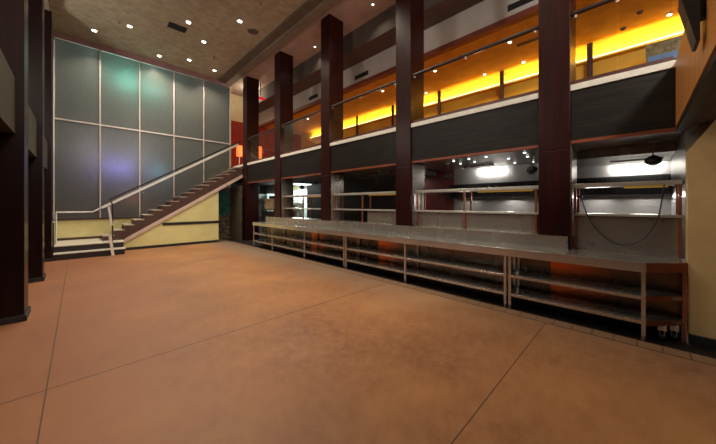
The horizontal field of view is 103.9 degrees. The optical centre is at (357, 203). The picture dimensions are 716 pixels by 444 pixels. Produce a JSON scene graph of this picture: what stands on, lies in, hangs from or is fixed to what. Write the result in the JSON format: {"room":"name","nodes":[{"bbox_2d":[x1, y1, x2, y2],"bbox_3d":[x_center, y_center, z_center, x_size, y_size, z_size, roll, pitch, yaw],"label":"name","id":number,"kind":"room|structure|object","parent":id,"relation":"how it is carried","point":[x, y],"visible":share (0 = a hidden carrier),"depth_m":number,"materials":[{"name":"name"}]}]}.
{"room":"empty restaurant","nodes":[
{"label":"empty restaurant","id":0,"kind":"room"},
{"bbox_2d":[0,49,46,169],"bbox_3d":[-4.600,-1.325,3.355,0.560,0.750,11.908,0,0,-45],"label":"wall","id":1,"kind":"structure","parent":0,"point":[7,79],"depth_m":3.52,"materials":[{"name":"paint"}]},
{"bbox_2d":[53,218,137,252],"bbox_3d":[-9.281,-2.000,10.037,9.070,7.200,0.120,0,0,-45],"label":"wall","id":2,"kind":"structure","parent":0,"point":[65,228],"depth_m":9.73,"materials":[{"name":"yellow paint"}]},
{"bbox_2d":[44,0,53,39],"bbox_3d":[-3.362,-5.690,2.082,0.690,0.620,19.700,0,0,-45],"label":"trim","id":3,"kind":"structure","parent":2,"relation":"attached to","point":[47,6],"depth_m":7.67,"materials":[{"name":"brown paint"}]},
{"bbox_2d":[57,236,101,240],"bbox_3d":[-9.426,1.180,9.786,1.490,0.080,0.030,0,0,-45],"label":"baseboard","id":4,"kind":"structure","parent":2,"relation":"attached to","point":[90,237],"depth_m":9.60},
{"bbox_2d":[53,37,229,220],"bbox_3d":[-8.033,-2.485,11.215,5.654,6.070,0.100,0,0,-45],"label":"window","id":5,"kind":"structure","parent":2,"relation":"in","point":[121,124],"depth_m":10.51,"materials":[{"name":"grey glass"}]},
{"bbox_2d":[54,30,230,86],"bbox_3d":[-8.033,-5.605,11.236,5.650,0.210,0.150,0,0,-45],"label":"trim","id":6,"kind":"structure","parent":2,"relation":"attached to","point":[59,35],"depth_m":10.59,"materials":[{"name":"paint"}]},
{"bbox_2d":[218,0,323,82],"bbox_3d":[0.578,-5.810,6.023,0.265,0.380,19.700,0,0,-45],"label":"trim","id":7,"kind":"structure","parent":2,"relation":"attached to","point":[307,6],"depth_m":9.34,"materials":[{"name":"brown paint"}]},
{"bbox_2d":[124,191,218,247],"bbox_3d":[-7.022,0.517,10.769,3.100,2.166,0.100,0,0,-45],"label":"wall","id":8,"kind":"structure","parent":0,"point":[207,209],"depth_m":11.04,"materials":[{"name":"yellow paint"}]},
{"bbox_2d":[101,167,242,242],"bbox_3d":[-7.124,-0.106,11.204,4.610,3.032,0.980,0,0,-45],"label":"staircase","id":9,"kind":"structure","parent":8,"relation":"on","point":[128,231],"depth_m":10.75,"materials":[{"name":"paint"}]},
{"bbox_2d":[53,144,238,241],"bbox_3d":[-7.788,-0.799,10.880,6.272,4.038,0.050,0,0,-45],"label":"stair handrail","id":10,"kind":"object","parent":9,"relation":"attached to","point":[229,148],"visible":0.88,"depth_m":10.48,"materials":[{"name":"metal"}]},
{"bbox_2d":[110,141,240,198],"bbox_3d":[-6.781,-0.984,10.939,4.386,3.661,0.050,0,0,-45],"label":"glass railing","id":11,"kind":"object","parent":9,"relation":"attached to","point":[239,141],"visible":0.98,"depth_m":10.57,"materials":[{"name":"glass"}]},
{"bbox_2d":[125,240,218,249],"bbox_3d":[-6.977,1.555,10.725,3.100,0.090,0.025,0,0,-45],"label":"baseboard","id":12,"kind":"structure","parent":8,"relation":"attached to","point":[210,241],"depth_m":10.57,"materials":[{"name":"black paint"}]},
{"bbox_2d":[162,221,218,225],"bbox_3d":[-6.581,0.750,11.121,1.980,0.100,0.025,0,0,-45],"label":"trim","id":13,"kind":"structure","parent":8,"relation":"attached to","point":[195,222],"depth_m":11.04,"materials":[{"name":"black paint"}]},
{"bbox_2d":[50,0,306,78],"bbox_3d":[-1.317,-5.855,4.128,5.095,0.290,19.700,0,0,-45],"label":"ceiling","id":14,"kind":"structure","parent":0,"point":[215,22],"depth_m":8.91,"materials":[{"name":"paint"}]},
{"bbox_2d":[167,21,187,32],"bbox_3d":[-5.841,-5.699,9.051,0.500,0.022,0.340,0,0,-45],"label":"ceiling vent","id":15,"kind":"object","parent":14,"relation":"in","point":[170,24],"visible":1,"depth_m":9.03,"materials":[{"name":"metal"}]},
{"bbox_2d":[247,27,258,34],"bbox_3d":[-3.472,-5.696,9.242,0.380,0.028,0.380,0,0,-45],"label":"ceiling speaker","id":16,"kind":"object","parent":14,"relation":"attached to","point":[250,30],"visible":1,"depth_m":9.22,"materials":[{"name":"brown paint"}]},
{"bbox_2d":[248,29,257,34],"bbox_3d":[-3.472,-5.686,9.242,0.320,0.008,0.320,0,0,-45],"label":"grille","id":17,"kind":"object","parent":16,"relation":"attached to","point":[252,31],"depth_m":9.22,"materials":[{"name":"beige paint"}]},
{"bbox_2d":[219,189,229,238],"bbox_3d":[-6.297,0.450,12.873,0.800,2.300,0.070,0,0,-45],"label":"wall","id":18,"kind":"structure","parent":0,"point":[224,220],"depth_m":12.95,"materials":[{"name":"brown tile"}]},
{"bbox_2d":[219,191,229,214],"bbox_3d":[-6.256,-0.050,12.832,0.700,1.100,0.035,0,0,-45],"label":"glazed panel","id":19,"kind":"object","parent":18,"relation":"attached to","point":[224,196],"visible":0.64,"depth_m":12.91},
{"bbox_2d":[230,87,241,239],"bbox_3d":[-5.908,-1.980,13.113,0.070,7.160,2.300,0,0,-45],"label":"wall","id":20,"kind":"structure","parent":0,"point":[235,192],"depth_m":12.72,"materials":[{"name":"brown paint"}]},
{"bbox_2d":[234,166,242,183],"bbox_3d":[-5.494,-1.327,12.961,0.040,0.745,1.100,0,0,-45],"label":"trim","id":21,"kind":"structure","parent":20,"relation":"attached to","point":[241,179],"depth_m":12.82,"materials":[{"name":"brown wood"}]},
{"bbox_2d":[224,0,341,85],"bbox_3d":[0.778,-5.780,6.223,0.300,0.440,19.700,0,0,-45],"label":"trim","id":22,"kind":"structure","parent":20,"relation":"attached to","point":[325,6],"depth_m":9.35,"materials":[{"name":"brown paint"}]},
{"bbox_2d":[230,94,300,234],"bbox_3d":[-5.120,-2.000,15.634,4.730,7.200,0.150,0,0,-45],"label":"wall","id":23,"kind":"structure","parent":0,"point":[267,140],"depth_m":14.58,"materials":[{"name":"paint"}]},
{"bbox_2d":[266,186,274,193],"bbox_3d":[-4.225,0.330,14.761,0.100,2.540,2.350,0,0,-45],"label":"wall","id":24,"kind":"structure","parent":0,"point":[269,190],"depth_m":15.22,"materials":[{"name":"grey paint"}]},
{"bbox_2d":[293,185,306,217],"bbox_3d":[-2.828,0.330,14.354,0.100,2.540,3.500,0,0,-45],"label":"wall","id":25,"kind":"structure","parent":0,"point":[296,189],"depth_m":14.42,"materials":[{"name":"paint"}]},
{"bbox_2d":[231,0,395,96],"bbox_3d":[0.488,-5.800,7.559,1.180,0.400,22.000,0,0,-45],"label":"ceiling","id":26,"kind":"structure","parent":0,"point":[353,14],"depth_m":9.31,"materials":[{"name":"beige paint"}]},
{"bbox_2d":[259,83,264,100],"bbox_3d":[-4.526,-5.225,13.011,0.400,0.750,0.040,0,0,-45],"label":"exit sign","id":27,"kind":"object","parent":26,"relation":"hanging from","point":[260,97],"visible":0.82,"depth_m":13.00,"materials":[{"name":"red"}]},
{"bbox_2d":[0,235,715,443],"bbox_3d":[-2.263,1.675,6.223,14.000,0.150,24.000,0,0,-45],"label":"floor","id":28,"kind":"structure","parent":0,"point":[228,340],"depth_m":2.84,"materials":[{"name":"concrete"}]},
{"bbox_2d":[0,0,30,325],"bbox_3d":[-4.944,-1.890,3.767,0.675,6.980,0.470,0,0,-45],"label":"pillar","id":29,"kind":"structure","parent":28,"relation":"on","point":[14,308],"depth_m":3.78,"materials":[{"name":"brown wood"}]},
{"bbox_2d":[28,0,45,282],"bbox_3d":[-6.917,-1.890,5.740,0.675,6.980,0.470,0,0,-45],"label":"pillar","id":30,"kind":"structure","parent":28,"relation":"on","point":[36,273],"depth_m":5.75,"materials":[{"name":"brown wood"}]},
{"bbox_2d":[44,9,52,261],"bbox_3d":[-8.925,-1.890,7.748,0.675,6.980,0.470,0,0,-45],"label":"pillar","id":31,"kind":"structure","parent":28,"relation":"on","point":[48,20],"depth_m":7.78,"materials":[{"name":"brown wood"}]},
{"bbox_2d":[53,238,125,260],"bbox_3d":[-8.681,1.410,9.099,1.570,0.380,1.995,0,0,-45],"label":"steps","id":32,"kind":"structure","parent":28,"relation":"on","point":[82,248],"depth_m":8.55,"materials":[{"name":"stone"}]},
{"bbox_2d":[108,199,113,255],"bbox_3d":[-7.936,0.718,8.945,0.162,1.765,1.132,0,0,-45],"label":"newel post","id":33,"kind":"object","parent":28,"relation":"on","point":[109,210],"visible":1,"depth_m":8.55,"materials":[{"name":"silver metal"}]},
{"bbox_2d":[243,76,258,240],"bbox_3d":[-4.808,-2.000,12.579,0.550,7.200,0.410,0,0,-45],"label":"pillar","id":34,"kind":"structure","parent":28,"relation":"on","point":[250,85],"depth_m":12.41,"materials":[{"name":"brown wood"}]},
{"bbox_2d":[259,194,274,235],"bbox_3d":[-4.515,0.550,13.870,0.430,2.100,0.860,0,0,-45],"label":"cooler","id":35,"kind":"object","parent":28,"relation":"on","point":[262,197],"visible":0.31,"depth_m":14.06,"materials":[{"name":"white metal"}]},
{"bbox_2d":[262,209,274,238],"bbox_3d":[-3.659,0.920,12.392,0.650,1.360,1.300,0,0,-45],"label":"prep table","id":36,"kind":"object","parent":28,"relation":"on","point":[271,213],"visible":0.24,"depth_m":12.27,"materials":[{"name":"metal"}]},
{"bbox_2d":[264,199,274,208],"bbox_3d":[-3.737,0.000,12.399,0.550,0.460,0.820,0,0,-45],"label":"box","id":37,"kind":"object","parent":36,"relation":"on","point":[268,203],"visible":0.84,"depth_m":12.17,"materials":[{"name":"beige cardboard"}]},
{"bbox_2d":[275,51,292,223],"bbox_3d":[-2.796,-2.000,10.567,0.550,7.200,0.422,0,0,-45],"label":"pillar","id":38,"kind":"structure","parent":28,"relation":"on","point":[283,61],"depth_m":10.39,"materials":[{"name":"brown wood"}]},
{"bbox_2d":[293,197,302,217],"bbox_3d":[-3.228,0.625,14.379,0.330,1.950,0.900,0,0,-45],"label":"wire rack","id":39,"kind":"object","parent":28,"relation":"on","point":[297,200],"visible":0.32,"depth_m":14.06,"materials":[{"name":"metal"}]},
{"bbox_2d":[253,225,357,268],"bbox_3d":[-1.968,1.200,8.907,0.517,0.800,5.121,0,0,-45],"label":"shelf unit","id":40,"kind":"object","parent":28,"relation":"on","point":[328,247],"visible":0.92,"depth_m":8.44,"materials":[{"name":"silver paint"}]},
{"bbox_2d":[253,217,685,272],"bbox_3d":[0.005,0.645,6.984,0.585,0.310,10.670,0,0,-45],"label":"countertop","id":41,"kind":"structure","parent":40,"relation":"on","point":[512,246],"depth_m":4.85,"materials":[{"name":"stone"}]},
{"bbox_2d":[281,194,320,219],"bbox_3d":[-1.805,0.105,9.551,0.525,0.820,2.400,0,0,-45],"label":"shelf","id":42,"kind":"object","parent":41,"relation":"on","point":[314,195],"visible":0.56,"depth_m":9.67,"materials":[{"name":"metal"}]},
{"bbox_2d":[334,191,395,224],"bbox_3d":[0.203,0.105,7.543,0.525,0.820,2.400,0,0,-45],"label":"shelf","id":43,"kind":"object","parent":41,"relation":"on","point":[375,216],"visible":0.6,"depth_m":7.22,"materials":[{"name":"metal"}]},
{"bbox_2d":[415,186,537,234],"bbox_3d":[2.217,0.105,5.530,0.525,0.820,2.415,0,0,-45],"label":"shelf","id":44,"kind":"object","parent":41,"relation":"on","point":[494,221],"visible":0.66,"depth_m":5.32,"materials":[{"name":"metal"}]},
{"bbox_2d":[321,14,343,227],"bbox_3d":[-0.788,-2.000,8.559,0.550,7.200,0.422,0,0,-45],"label":"pillar","id":45,"kind":"structure","parent":28,"relation":"on","point":[331,26],"depth_m":8.38,"materials":[{"name":"brown wood"}]},
{"bbox_2d":[396,0,423,235],"bbox_3d":[1.220,-2.000,6.551,0.550,7.200,0.422,0,0,-45],"label":"pillar","id":46,"kind":"structure","parent":28,"relation":"on","point":[409,13],"depth_m":6.37,"materials":[{"name":"brown wood"}]},
{"bbox_2d":[345,237,516,307],"bbox_3d":[1.161,1.200,5.778,0.517,0.800,3.672,0,0,-45],"label":"shelf unit","id":47,"kind":"object","parent":28,"relation":"on","point":[483,274],"visible":0.89,"depth_m":5.46,"materials":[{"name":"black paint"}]},
{"bbox_2d":[538,0,576,249],"bbox_3d":[3.236,-2.000,4.535,0.550,7.200,0.422,0,0,-45],"label":"pillar","id":48,"kind":"structure","parent":28,"relation":"on","point":[557,158],"depth_m":4.34,"materials":[{"name":"brown wood"}]},
{"bbox_2d":[508,256,686,342],"bbox_3d":[3.114,1.143,3.822,0.521,0.915,1.810,0,0,-45],"label":"shelf unit","id":49,"kind":"object","parent":28,"relation":"on","point":[639,301],"visible":0.98,"depth_m":3.73,"materials":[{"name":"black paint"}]},
{"bbox_2d":[658,325,666,339],"bbox_3d":[3.578,1.504,3.295,0.084,0.189,0.070,0,0,-45],"label":"caster","id":50,"kind":"object","parent":49,"relation":"attached to","point":[662,328],"visible":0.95,"depth_m":3.27,"materials":[{"name":"black rubber"}]},
{"bbox_2d":[669,325,678,340],"bbox_3d":[3.712,1.504,3.288,0.084,0.189,0.070,0,0,-45],"label":"caster","id":51,"kind":"object","parent":49,"relation":"attached to","point":[672,328],"visible":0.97,"depth_m":3.26,"materials":[{"name":"silver rubber"}]},
{"bbox_2d":[259,0,537,124],"bbox_3d":[1.467,-5.150,8.538,0.150,1.700,22.000,0,0,-45],"label":"wall","id":52,"kind":"structure","parent":0,"point":[485,13],"depth_m":7.71,"materials":[{"name":"grey paint"}]},
{"bbox_2d":[309,93,317,100],"bbox_3d":[-1.882,-4.490,11.766,0.022,0.140,0.600,0,0,-45],"label":"air vent","id":53,"kind":"object","parent":52,"relation":"in","point":[315,95],"visible":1,"depth_m":11.74,"materials":[{"name":"metal"}]},
{"bbox_2d":[355,70,367,79],"bbox_3d":[0.116,-4.490,9.768,0.022,0.140,0.650,0,0,-45],"label":"air vent","id":54,"kind":"object","parent":52,"relation":"in","point":[365,73],"visible":1,"depth_m":9.75,"materials":[{"name":"metal"}]},
{"bbox_2d":[259,0,483,112],"bbox_3d":[1.160,-5.480,8.231,0.720,1.040,22.000,0,0,-45],"label":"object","id":55,"kind":"structure","parent":52,"relation":"attached to","point":[378,34],"depth_m":8.82,"materials":[{"name":"beige paint"}]},
{"bbox_2d":[259,4,537,127],"bbox_3d":[1.467,-4.235,8.538,0.180,0.130,22.000,0,0,-45],"label":"trim","id":56,"kind":"structure","parent":52,"relation":"attached to","point":[532,11],"depth_m":7.41,"materials":[{"name":"red wood"}]},
{"bbox_2d":[508,0,533,11],"bbox_3d":[3.662,-4.490,6.222,0.022,0.140,0.620,0,0,-45],"label":"air vent","id":57,"kind":"object","parent":52,"relation":"in","point":[519,3],"visible":1,"depth_m":6.29,"materials":[{"name":"metal"}]},
{"bbox_2d":[230,131,682,186],"bbox_3d":[0.389,-0.973,10.317,4.460,0.055,15.160,0,0,-45],"label":"ceiling","id":58,"kind":"structure","parent":0,"point":[499,159],"depth_m":5.95,"materials":[{"name":"paint"}]},
{"bbox_2d":[248,179,274,182],"bbox_3d":[-3.944,-0.932,11.436,0.085,0.045,2.430,0,0,-45],"label":"trim","id":59,"kind":"structure","parent":58,"relation":"attached to","point":[269,179],"depth_m":11.32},
{"bbox_2d":[281,173,320,178],"bbox_3d":[-1.936,-0.932,9.428,0.085,0.045,2.430,0,0,-45],"label":"trim","id":60,"kind":"structure","parent":58,"relation":"attached to","point":[315,173],"depth_m":9.27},
{"bbox_2d":[293,182,312,185],"bbox_3d":[-2.510,-0.890,12.268,0.800,0.100,0.700,0,0,-45],"label":"fluorescent light","id":61,"kind":"object","parent":58,"relation":"attached to","point":[294,183],"visible":0.82,"depth_m":12.06,"materials":[{"name":"white plastic"}]},
{"bbox_2d":[330,163,395,172],"bbox_3d":[0.072,-0.932,7.419,0.085,0.045,2.430,0,0,-45],"label":"trim","id":62,"kind":"structure","parent":58,"relation":"attached to","point":[393,164],"depth_m":7.25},
{"bbox_2d":[376,170,381,183],"bbox_3d":[0.598,-0.751,7.888,0.184,0.388,0.184,0,0,-45],"label":"pendant lamp","id":63,"kind":"object","parent":58,"relation":"hanging from","point":[379,181],"visible":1,"depth_m":7.84,"materials":[{"name":"black paint"}]},
{"bbox_2d":[355,170,436,180],"bbox_3d":[1.103,-0.870,8.563,1.110,0.140,2.250,0,0,-45],"label":"extractor hood","id":64,"kind":"object","parent":58,"relation":"attached to","point":[387,175],"visible":0.68,"depth_m":8.44,"materials":[{"name":"metal"}]},
{"bbox_2d":[443,163,451,179],"bbox_3d":[2.058,-0.751,6.428,0.184,0.388,0.184,0,0,-45],"label":"pendant lamp","id":65,"kind":"object","parent":58,"relation":"hanging from","point":[447,176],"visible":1,"depth_m":6.38,"materials":[{"name":"metal"}]},
{"bbox_2d":[411,145,537,163],"bbox_3d":[2.084,-0.932,5.408,0.085,0.045,2.440,0,0,-45],"label":"trim","id":66,"kind":"structure","parent":58,"relation":"attached to","point":[533,146],"depth_m":5.18,"materials":[{"name":"wood"}]},
{"bbox_2d":[463,164,493,167],"bbox_3d":[2.913,-0.920,6.802,0.140,0.040,0.700,0,0,-45],"label":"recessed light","id":67,"kind":"object","parent":58,"relation":"in","point":[482,165],"visible":1,"depth_m":6.72,"materials":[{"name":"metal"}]},
{"bbox_2d":[526,153,537,173],"bbox_3d":[3.253,-0.751,5.233,0.184,0.388,0.184,0,0,-45],"label":"pendant lamp","id":68,"kind":"object","parent":58,"relation":"hanging from","point":[531,169],"visible":1,"depth_m":5.19,"materials":[{"name":"metal"}]},
{"bbox_2d":[577,141,675,167],"bbox_3d":[4.656,-0.845,5.010,1.110,0.190,1.300,0,0,-45],"label":"extractor hood","id":69,"kind":"object","parent":58,"relation":"attached to","point":[632,154],"visible":0.8,"depth_m":4.70,"materials":[{"name":"metal"}]},
{"bbox_2d":[644,140,661,166],"bbox_3d":[4.354,-0.749,4.132,0.184,0.383,0.184,0,0,-45],"label":"pendant lamp","id":70,"kind":"object","parent":58,"relation":"hanging from","point":[653,160],"visible":1,"depth_m":4.09,"materials":[{"name":"metal"}]},
{"bbox_2d":[264,0,680,134],"bbox_3d":[2.915,-4.275,8.996,2.515,0.150,20.600,0,0,-45],"label":"ceiling","id":71,"kind":"structure","parent":0,"point":[601,24],"depth_m":7.76,"materials":[{"name":"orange paint"}]},
{"bbox_2d":[516,37,537,46],"bbox_3d":[4.473,-4.190,7.181,0.140,0.020,0.730,0,0,-45],"label":"ceiling vent","id":72,"kind":"object","parent":71,"relation":"in","point":[536,38],"visible":0.64,"depth_m":7.25,"materials":[{"name":"black metal"}]},
{"bbox_2d":[307,160,670,237],"bbox_3d":[1.630,0.330,8.906,0.100,2.540,11.110,0,0,-45],"label":"wall","id":73,"kind":"structure","parent":0,"point":[627,204],"depth_m":7.02,"materials":[{"name":"metal"}]},
{"bbox_2d":[449,174,670,197],"bbox_3d":[3.963,-0.340,6.233,0.360,0.340,3.990,0,0,-45],"label":"rack","id":74,"kind":"object","parent":73,"relation":"attached to","point":[657,177],"visible":0.6,"depth_m":5.42,"materials":[{"name":"metal"}]},
{"bbox_2d":[301,19,683,147],"bbox_3d":[3.847,-2.570,9.928,0.120,3.260,20.600,0,0,-45],"label":"wall","id":75,"kind":"structure","parent":0,"point":[637,57],"depth_m":8.76,"materials":[{"name":"yellow paint"}]},
{"bbox_2d":[343,113,395,130],"bbox_3d":[0.429,-3.797,12.999,0.363,0.075,3.529,0,0,-45],"label":"light","id":76,"kind":"object","parent":75,"relation":"attached to","point":[389,116],"depth_m":12.92,"materials":[{"name":"yellow paint"}]},
{"bbox_2d":[424,73,537,108],"bbox_3d":[3.885,-3.797,9.536,0.380,0.075,3.896,0,0,-45],"label":"light","id":77,"kind":"object","parent":75,"relation":"attached to","point":[535,75],"depth_m":9.28,"materials":[{"name":"yellow paint"}]},
{"bbox_2d":[576,59,586,66],"bbox_3d":[5.955,-3.797,7.465,0.377,0.075,0.242,0,0,-45],"label":"light","id":78,"kind":"object","parent":75,"relation":"attached to","point":[582,62],"depth_m":7.49,"materials":[{"name":"yellow paint"}]},
{"bbox_2d":[593,31,683,61],"bbox_3d":[6.666,-3.797,6.756,0.379,0.075,1.532,0,0,-45],"label":"light","id":79,"kind":"object","parent":75,"relation":"attached to","point":[632,48],"depth_m":6.81,"materials":[{"name":"yellow paint"}]},
{"bbox_2d":[671,124,710,261],"bbox_3d":[4.904,0.330,4.105,2.260,2.540,0.310,0,0,-45],"label":"wall","id":80,"kind":"structure","parent":0,"point":[688,137],"depth_m":3.57,"materials":[{"name":"metal"}]},
{"bbox_2d":[676,0,715,125],"bbox_3d":[1.897,-1.360,1.381,5.835,0.800,0.070,0,0,-45],"label":"wall","id":81,"kind":"structure","parent":0,"point":[690,66],"depth_m":2.35,"materials":[{"name":"orange wood"}]},
{"bbox_2d":[570,60,675,90],"bbox_3d":[3.633,-1.745,3.859,0.125,0.090,1.120,0,0,-45],"label":"trim","id":82,"kind":"structure","parent":81,"relation":"attached to","point":[670,64],"depth_m":3.79,"materials":[{"name":"paint"}]},
{"bbox_2d":[571,0,673,84],"bbox_3d":[3.607,-2.349,3.889,0.069,1.117,1.034,0,0,-45],"label":"glass railing","id":83,"kind":"object","parent":82,"relation":"on","point":[603,2],"visible":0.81,"depth_m":3.96,"materials":[{"name":"glass"}]},
{"bbox_2d":[678,0,705,51],"bbox_3d":[2.383,-1.470,2.001,0.200,0.700,0.119,0,0,-45],"label":"loudspeaker","id":84,"kind":"object","parent":81,"relation":"attached to","point":[691,12],"visible":1,"depth_m":1.94,"materials":[{"name":"black paint"}]},
{"bbox_2d":[678,0,687,28],"bbox_3d":[2.367,-1.298,2.017,0.180,0.325,0.073,0,0,-45],"label":"grille","id":85,"kind":"object","parent":84,"relation":"attached to","point":[683,4],"depth_m":2.00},
{"bbox_2d":[676,49,715,131],"bbox_3d":[1.930,-0.930,1.393,5.900,0.060,0.080,0,0,-45],"label":"trim","id":86,"kind":"structure","parent":81,"relation":"attached to","point":[706,85],"depth_m":2.32,"materials":[{"name":"brown wood"}]},
{"bbox_2d":[686,120,715,340],"bbox_3d":[5.887,0.330,1.354,0.240,2.540,5.590,0,0,-45],"label":"wall","id":87,"kind":"structure","parent":0,"point":[701,157],"depth_m":3.18,"materials":[{"name":"beige paint"}]},
{"bbox_2d":[571,127,676,144],"bbox_3d":[3.633,-0.932,3.859,0.085,0.045,1.120,0,0,-45],"label":"trim","id":88,"kind":"structure","parent":87,"relation":"attached to","point":[674,129],"depth_m":3.80,"materials":[{"name":"wood"}]},
{"bbox_2d":[571,67,676,140],"bbox_3d":[3.620,-1.327,3.847,0.040,0.745,1.120,0,0,-45],"label":"wall panel","id":89,"kind":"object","parent":87,"relation":"attached to","point":[647,102],"depth_m":3.80,"materials":[{"name":"brown wood"}]},
{"bbox_2d":[573,248,682,259],"bbox_3d":[3.654,0.711,3.873,0.164,0.058,1.090,0,0,-45],"label":"trim","id":90,"kind":"structure","parent":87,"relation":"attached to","point":[573,248],"depth_m":3.78,"materials":[{"name":"metal"}]},
{"bbox_2d":[573,180,682,257],"bbox_3d":[3.817,0.188,4.032,0.380,0.985,1.095,0,0,-45],"label":"shelf","id":91,"kind":"object","parent":90,"relation":"on","point":[665,239],"visible":1,"depth_m":3.85,"materials":[{"name":"metal"}]},
{"bbox_2d":[577,185,664,245],"bbox_3d":[3.639,0.159,3.924,0.056,0.829,0.898,0,0,-45],"label":"power cable","id":92,"kind":"object","parent":91,"relation":"hanging from","point":[578,196],"visible":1,"depth_m":3.80,"materials":[{"name":"black rubber"}]},
{"bbox_2d":[688,334,715,349],"bbox_3d":[5.786,1.550,1.253,0.045,0.100,5.590,0,0,-45],"label":"baseboard","id":93,"kind":"structure","parent":87,"relation":"attached to","point":[702,341],"depth_m":3.15,"materials":[{"name":"black paint"}]},
{"bbox_2d":[690,87,715,125],"bbox_3d":[2.729,-0.990,-1.810,9.300,0.100,5.580,0,0,-45],"label":"ceiling","id":94,"kind":"structure","parent":0,"point":[707,113],"depth_m":2.91,"materials":[{"name":"beige paint"}]},
{"bbox_3d":[-0.219,-1.402,10.812,4.380,0.765,16.400,0,0,-45],"label":"floor","id":95,"kind":"structure","parent":0,"visible":0},
{"bbox_2d":[236,144,242,164],"bbox_3d":[-5.855,-2.348,13.803,0.240,1.125,0.240,0,0,-45],"label":"lantern","id":96,"kind":"object","parent":95,"relation":"on","point":[238,148],"visible":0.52,"depth_m":13.74,"materials":[{"name":"orange paper"}]},
{"bbox_2d":[259,146,261,158],"bbox_3d":[-5.176,-2.408,14.623,0.240,1.245,0.240,0,0,-45],"label":"lantern","id":97,"kind":"object","parent":95,"relation":"on","point":[260,147],"visible":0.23,"depth_m":14.57,"materials":[{"name":"orange paper"}]},
{"bbox_2d":[247,157,274,164],"bbox_3d":[-3.944,-1.745,11.436,0.125,0.090,2.430,0,0,-45],"label":"trim","id":98,"kind":"structure","parent":95,"relation":"attached to","point":[270,158],"depth_m":11.30,"materials":[{"name":"stone"}]},
{"bbox_2d":[248,128,274,162],"bbox_3d":[-3.942,-2.349,11.438,0.069,1.117,2.424,0,0,-45],"label":"glass railing","id":99,"kind":"object","parent":98,"relation":"on","point":[249,138],"visible":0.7,"depth_m":11.38,"materials":[{"name":"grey metal"}]},
{"bbox_2d":[248,159,274,181],"bbox_3d":[-3.956,-1.327,11.423,0.040,0.745,2.430,0,0,-45],"label":"trim","id":100,"kind":"structure","parent":95,"relation":"attached to","point":[265,170],"depth_m":11.32,"materials":[{"name":"brown wood"}]},
{"bbox_2d":[280,145,320,157],"bbox_3d":[-1.936,-1.745,9.428,0.125,0.090,2.430,0,0,-45],"label":"trim","id":101,"kind":"structure","parent":95,"relation":"attached to","point":[316,147],"depth_m":9.27,"materials":[{"name":"stone"}]},
{"bbox_2d":[281,110,320,154],"bbox_3d":[-1.934,-2.349,9.430,0.069,1.117,2.424,0,0,-45],"label":"glass railing","id":102,"kind":"object","parent":101,"relation":"on","point":[319,111],"visible":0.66,"depth_m":9.33,"materials":[{"name":"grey metal"}]},
{"bbox_2d":[281,149,320,177],"bbox_3d":[-1.948,-1.327,9.415,0.040,0.745,2.430,0,0,-45],"label":"trim","id":103,"kind":"structure","parent":95,"relation":"attached to","point":[305,163],"depth_m":9.32,"materials":[{"name":"brown wood"}]},
{"bbox_2d":[356,116,357,134],"bbox_3d":[-0.046,-2.993,13.431,0.030,2.415,0.120,0,0,-45],"label":"wall mullion","id":104,"kind":"object","parent":95,"relation":"on","point":[356,116],"visible":0.36,"depth_m":13.44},
{"bbox_2d":[330,127,395,145],"bbox_3d":[0.072,-1.745,7.419,0.125,0.090,2.430,0,0,-45],"label":"trim","id":105,"kind":"structure","parent":95,"relation":"attached to","point":[391,129],"depth_m":7.24,"materials":[{"name":"stone"}]},
{"bbox_2d":[331,81,395,142],"bbox_3d":[0.075,-2.349,7.421,0.069,1.117,2.424,0,0,-45],"label":"glass railing","id":106,"kind":"object","parent":105,"relation":"on","point":[393,82],"visible":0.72,"depth_m":7.29,"materials":[{"name":"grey metal"}]},
{"bbox_2d":[330,131,395,171],"bbox_3d":[0.060,-1.327,7.407,0.040,0.745,2.430,0,0,-45],"label":"trim","id":107,"kind":"structure","parent":95,"relation":"attached to","point":[380,149],"depth_m":7.27,"materials":[{"name":"brown wood"}]},
{"bbox_2d":[392,105,393,125],"bbox_3d":[1.481,-2.993,11.904,0.030,2.415,0.120,0,0,-45],"label":"wall mullion","id":108,"kind":"object","parent":95,"relation":"on","point":[392,105],"visible":0.36,"depth_m":11.88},
{"bbox_2d":[438,90,440,113],"bbox_3d":[3.009,-2.993,10.377,0.030,2.415,0.120,0,0,-45],"label":"wall mullion","id":109,"kind":"object","parent":95,"relation":"on","point":[439,91],"visible":0.36,"depth_m":10.35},
{"bbox_2d":[411,93,537,127],"bbox_3d":[2.084,-1.745,5.408,0.125,0.090,2.440,0,0,-45],"label":"trim","id":110,"kind":"structure","parent":95,"relation":"attached to","point":[532,96],"depth_m":5.16,"materials":[{"name":"wood"}]},
{"bbox_2d":[412,25,537,122],"bbox_3d":[2.086,-2.349,5.410,0.069,1.117,2.434,0,0,-45],"label":"glass railing","id":111,"kind":"object","parent":110,"relation":"on","point":[533,29],"visible":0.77,"depth_m":5.19,"materials":[{"name":"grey metal"}]},
{"bbox_2d":[412,99,537,160],"bbox_3d":[2.072,-1.327,5.395,0.040,0.745,2.440,0,0,-45],"label":"wall panel","id":112,"kind":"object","parent":95,"relation":"attached to","point":[515,125],"depth_m":5.19,"materials":[{"name":"brown wood"}]},
{"bbox_2d":[500,70,503,98],"bbox_3d":[4.543,-2.993,8.842,0.030,2.415,0.120,0,0,-45],"label":"wall mullion","id":113,"kind":"object","parent":95,"relation":"on","point":[501,72],"visible":0.36,"depth_m":8.84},
{"bbox_2d":[587,42,592,76],"bbox_3d":[6.063,-2.993,7.322,0.030,2.415,0.120,0,0,-45],"label":"wall mullion","id":114,"kind":"object","parent":95,"relation":"on","point":[590,45],"visible":0.36,"depth_m":7.30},
{"bbox_2d":[646,35,681,62],"bbox_3d":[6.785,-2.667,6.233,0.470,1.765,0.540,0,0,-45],"label":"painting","id":115,"kind":"object","parent":95,"relation":"on","point":[669,47],"visible":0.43,"depth_m":6.08,"materials":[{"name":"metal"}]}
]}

